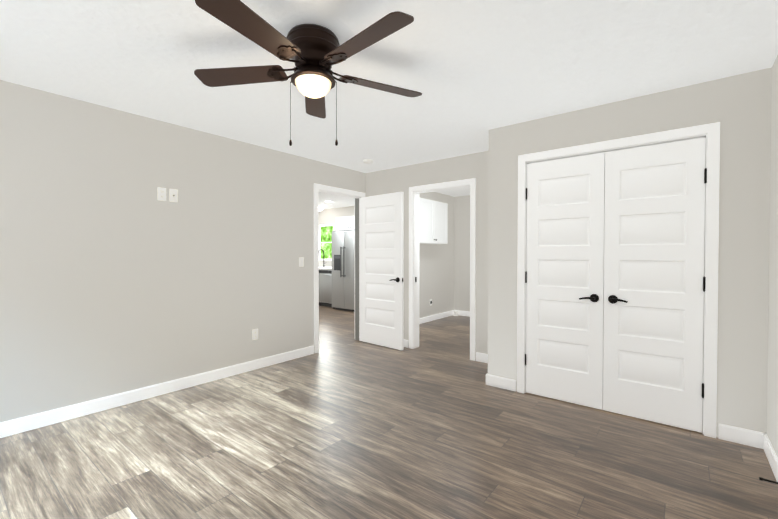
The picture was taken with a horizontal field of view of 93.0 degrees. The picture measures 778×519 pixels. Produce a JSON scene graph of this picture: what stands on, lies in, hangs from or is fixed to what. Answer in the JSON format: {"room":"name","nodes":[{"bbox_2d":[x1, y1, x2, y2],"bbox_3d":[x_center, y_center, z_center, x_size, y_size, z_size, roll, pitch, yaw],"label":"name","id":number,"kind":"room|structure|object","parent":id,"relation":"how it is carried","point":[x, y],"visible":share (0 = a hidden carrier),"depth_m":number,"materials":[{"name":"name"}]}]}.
{"room":"empty bedroom","nodes":[
{"label":"empty bedroom","id":0,"kind":"room"},
{"bbox_2d":[0,80,365,422],"bbox_3d":[-1.875,-0.017,3.493,0.120,2.400,5.040,1,1,39],"label":"wall","id":1,"kind":"structure","parent":0,"point":[117,276],"depth_m":3.09,"materials":[{"name":"grey paint"}]},
{"bbox_2d":[0,346,313,437],"bbox_3d":[-2.117,1.139,3.098,0.014,0.100,3.795,1,1,39],"label":"baseboard","id":2,"kind":"structure","parent":1,"relation":"attached to","point":[11,427],"depth_m":3.08,"materials":[{"name":"white wood"}]},
{"bbox_2d":[157,187,165,200],"bbox_3d":[-1.990,-0.573,3.238,0.008,0.115,0.070,1,1,39],"label":"outlet","id":3,"kind":"object","parent":1,"relation":"attached to","point":[161,194],"visible":1,"depth_m":3.23,"materials":[{"name":"white plastic"}]},
{"bbox_2d":[169,189,177,201],"bbox_3d":[-1.928,-0.574,3.310,0.015,0.115,0.070,1,1,39],"label":"outlet","id":4,"kind":"object","parent":1,"relation":"attached to","point":[173,195],"visible":1,"depth_m":3.31,"materials":[{"name":"white plastic"}]},
{"bbox_2d":[252,329,257,339],"bbox_3d":[-1.433,0.802,3.957,0.008,0.115,0.070,1,1,39],"label":"electrical outlet","id":5,"kind":"object","parent":1,"relation":"attached to","point":[254,334],"visible":1,"depth_m":3.95,"materials":[{"name":"white plastic"}]},
{"bbox_2d":[299,257,303,266],"bbox_3d":[-1.047,0.030,4.426,0.014,0.115,0.070,1,1,39],"label":"light switch","id":6,"kind":"object","parent":1,"relation":"attached to","point":[301,261],"visible":1,"depth_m":4.42,"materials":[{"name":"white plastic"}]},
{"bbox_2d":[314,183,364,353],"bbox_3d":[-0.690,0.108,4.983,0.156,2.108,0.931,1,1,39],"label":"trim","id":7,"kind":"structure","parent":1,"relation":"attached to","point":[356,195],"depth_m":4.79,"materials":[{"name":"white wood"}]},
{"bbox_2d":[359,192,403,349],"bbox_3d":[-0.132,0.146,4.954,0.794,2.018,0.157,1,1,39],"label":"kitchen door","id":8,"kind":"structure","parent":1,"relation":"in","point":[381,270],"depth_m":4.93,"materials":[{"name":"white wood"}]},
{"bbox_2d":[318,206,353,266],"bbox_3d":[-0.843,-0.094,9.011,5.020,2.400,0.120,1,1,39],"label":"wall","id":9,"kind":"structure","parent":0,"point":[327,216],"depth_m":9.40,"materials":[{"name":"grey paint"}]},
{"bbox_2d":[318,224,334,260],"bbox_3d":[-1.866,-0.445,9.792,1.340,0.940,0.165,1,1,39],"label":"window","id":10,"kind":"structure","parent":9,"relation":"in","point":[325,225],"depth_m":9.63,"materials":[{"name":"white"}]},
{"bbox_2d":[336,216,353,230],"bbox_3d":[-0.505,-0.798,8.193,1.215,0.300,0.721,1,1,39],"label":"upper cabinet","id":11,"kind":"object","parent":9,"relation":"attached to","point":[346,223],"visible":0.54,"depth_m":8.14,"materials":[{"name":"white wood"}]},
{"bbox_2d":[0,306,777,518],"bbox_3d":[-1.403,1.224,4.886,9.705,0.120,8.140,1,1,39],"label":"floor","id":12,"kind":"structure","parent":0,"point":[343,423],"depth_m":2.27,"materials":[{"name":"wood"}]},
{"bbox_2d":[319,249,331,306],"bbox_3d":[-1.924,0.421,9.338,2.330,1.360,0.724,1,1,39],"label":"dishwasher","id":13,"kind":"object","parent":12,"relation":"on","point":[325,286],"depth_m":8.61,"materials":[{"name":"white metal"}]},
{"bbox_2d":[332,230,354,311],"bbox_3d":[-0.699,0.241,8.237,0.915,1.752,0.858,1,1,39],"label":"refrigerator","id":14,"kind":"object","parent":12,"relation":"on","point":[343,294],"visible":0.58,"depth_m":8.00,"materials":[{"name":"silver metal"}]},
{"bbox_2d":[0,0,777,208],"bbox_3d":[-1.403,-1.296,4.850,9.705,0.120,8.140,1,1,39],"label":"ceiling","id":15,"kind":"structure","parent":0,"point":[473,72],"depth_m":2.24,"materials":[{"name":"white paint"}]},
{"bbox_2d":[194,0,421,145],"bbox_3d":[-0.390,-0.904,1.957,1.268,0.582,1.292,1,1,39],"label":"ceiling fan","id":16,"kind":"object","parent":15,"relation":"hanging from","point":[314,52],"visible":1,"depth_m":1.88,"materials":[{"name":"brown wood"}]},
{"bbox_2d":[363,159,372,163],"bbox_3d":[-0.260,-1.212,4.606,0.132,0.040,0.132,1,1,39],"label":"smoke detector","id":17,"kind":"object","parent":15,"relation":"attached to","point":[367,161],"visible":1,"depth_m":4.56,"materials":[{"name":"white plastic"}]},
{"bbox_2d":[366,151,487,360],"bbox_3d":[0.590,-0.033,4.674,2.265,2.400,0.120,1,1,39],"label":"wall","id":18,"kind":"structure","parent":0,"point":[405,178],"depth_m":4.41,"materials":[{"name":"grey paint"}]},
{"bbox_2d":[404,339,408,347],"bbox_3d":[-0.041,1.111,5.107,0.760,0.100,0.014,1,1,39],"label":"baseboard","id":19,"kind":"structure","parent":18,"relation":"attached to","point":[406,342],"depth_m":4.88,"materials":[{"name":"white wood"}]},
{"bbox_2d":[409,178,475,360],"bbox_3d":[0.674,0.114,4.609,0.936,2.108,0.156,1,1,39],"label":"trim","id":20,"kind":"structure","parent":18,"relation":"attached to","point":[414,191],"depth_m":4.80,"materials":[{"name":"white wood"}]},
{"bbox_2d":[476,352,487,362],"bbox_3d":[1.165,1.124,4.147,0.400,0.100,0.014,1,1,39],"label":"baseboard","id":21,"kind":"structure","parent":18,"relation":"attached to","point":[480,357],"depth_m":4.22,"materials":[{"name":"white wood"}]},
{"bbox_2d":[419,192,454,317],"bbox_3d":[0.501,-0.060,6.573,0.120,2.400,2.740,1,1,39],"label":"wall","id":22,"kind":"structure","parent":0,"point":[444,277],"depth_m":7.04,"materials":[{"name":"grey paint"}]},
{"bbox_2d":[419,198,447,243],"bbox_3d":[0.670,-0.643,6.405,0.340,0.730,0.900,1,1,39],"label":"wall cabinet","id":23,"kind":"object","parent":22,"relation":"attached to","point":[433,221],"visible":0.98,"depth_m":6.29,"materials":[{"name":"white wood"}]},
{"bbox_2d":[419,310,455,323],"bbox_3d":[0.516,1.091,6.501,0.014,0.100,2.620,1,1,39],"label":"baseboard","id":24,"kind":"structure","parent":22,"relation":"attached to","point":[449,313],"depth_m":6.97,"materials":[{"name":"white wood"}]},
{"bbox_2d":[455,195,469,310],"bbox_3d":[2.150,-0.065,6.935,2.010,2.400,0.120,1,1,39],"label":"wall","id":25,"kind":"structure","parent":0,"point":[462,203],"depth_m":7.40,"materials":[{"name":"grey paint"}]},
{"bbox_2d":[456,310,469,316],"bbox_3d":[2.100,1.086,6.905,1.950,0.100,0.014,1,1,39],"label":"baseboard","id":26,"kind":"structure","parent":25,"relation":"attached to","point":[461,313],"depth_m":7.38,"materials":[{"name":"white wood"}]},
{"bbox_2d":[488,67,771,437],"bbox_3d":[1.699,-0.009,2.948,1.860,2.400,0.120,1,1,39],"label":"wall","id":27,"kind":"structure","parent":0,"point":[738,107],"depth_m":2.46,"materials":[{"name":"grey paint"}]},
{"bbox_2d":[486,373,503,385],"bbox_3d":[1.130,1.130,3.754,0.014,0.100,0.674,1,1,39],"label":"baseboard","id":28,"kind":"structure","parent":27,"relation":"attached to","point":[491,380],"depth_m":3.46,"materials":[{"name":"white wood"}]},
{"bbox_2d":[525,153,604,409],"bbox_3d":[1.436,0.172,3.072,0.604,2.018,0.096,1,1,39],"label":"closet door","id":29,"kind":"structure","parent":27,"relation":"in","point":[564,272],"depth_m":3.06,"materials":[{"name":"white wood"}]},
{"bbox_2d":[517,122,719,437],"bbox_3d":[1.711,0.138,2.929,1.337,2.108,0.138,1,1,39],"label":"trim","id":30,"kind":"structure","parent":27,"relation":"attached to","point":[710,132],"depth_m":2.52,"materials":[{"name":"white wood"}]},
{"bbox_2d":[603,137,706,432],"bbox_3d":[1.911,0.178,2.694,0.604,2.018,0.096,1,1,39],"label":"closet door","id":31,"kind":"structure","parent":27,"relation":"in","point":[654,232],"depth_m":2.69,"materials":[{"name":"white wood"}]},
{"bbox_2d":[766,55,777,456],"bbox_3d":[1.352,0.020,0.924,0.120,2.400,5.040,1,1,39],"label":"wall","id":32,"kind":"structure","parent":0,"point":[772,399],"depth_m":2.21,"materials":[{"name":"grey paint"}]},
{"bbox_2d":[760,432,777,481],"bbox_3d":[1.094,1.173,0.724,0.014,0.100,4.140,1,1,39],"label":"baseboard","id":33,"kind":"structure","parent":32,"relation":"attached to","point":[765,444],"depth_m":2.18,"materials":[{"name":"white wood"}]},
{"bbox_2d":[759,477,777,484],"bbox_3d":[1.987,1.156,1.924,0.084,0.026,0.026,1,1,39],"label":"door stop","id":34,"kind":"object","parent":33,"relation":"attached to","point":[763,479],"visible":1,"depth_m":1.93,"materials":[{"name":"black metal"}]},
{"label":"outside","id":35,"kind":"structure","parent":0,"visible":0},
{"bbox_2d":[320,226,332,258],"bbox_3d":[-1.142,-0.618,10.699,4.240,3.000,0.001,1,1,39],"label":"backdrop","id":36,"kind":"structure","parent":35,"point":[326,235],"depth_m":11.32,"materials":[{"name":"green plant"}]}
]}

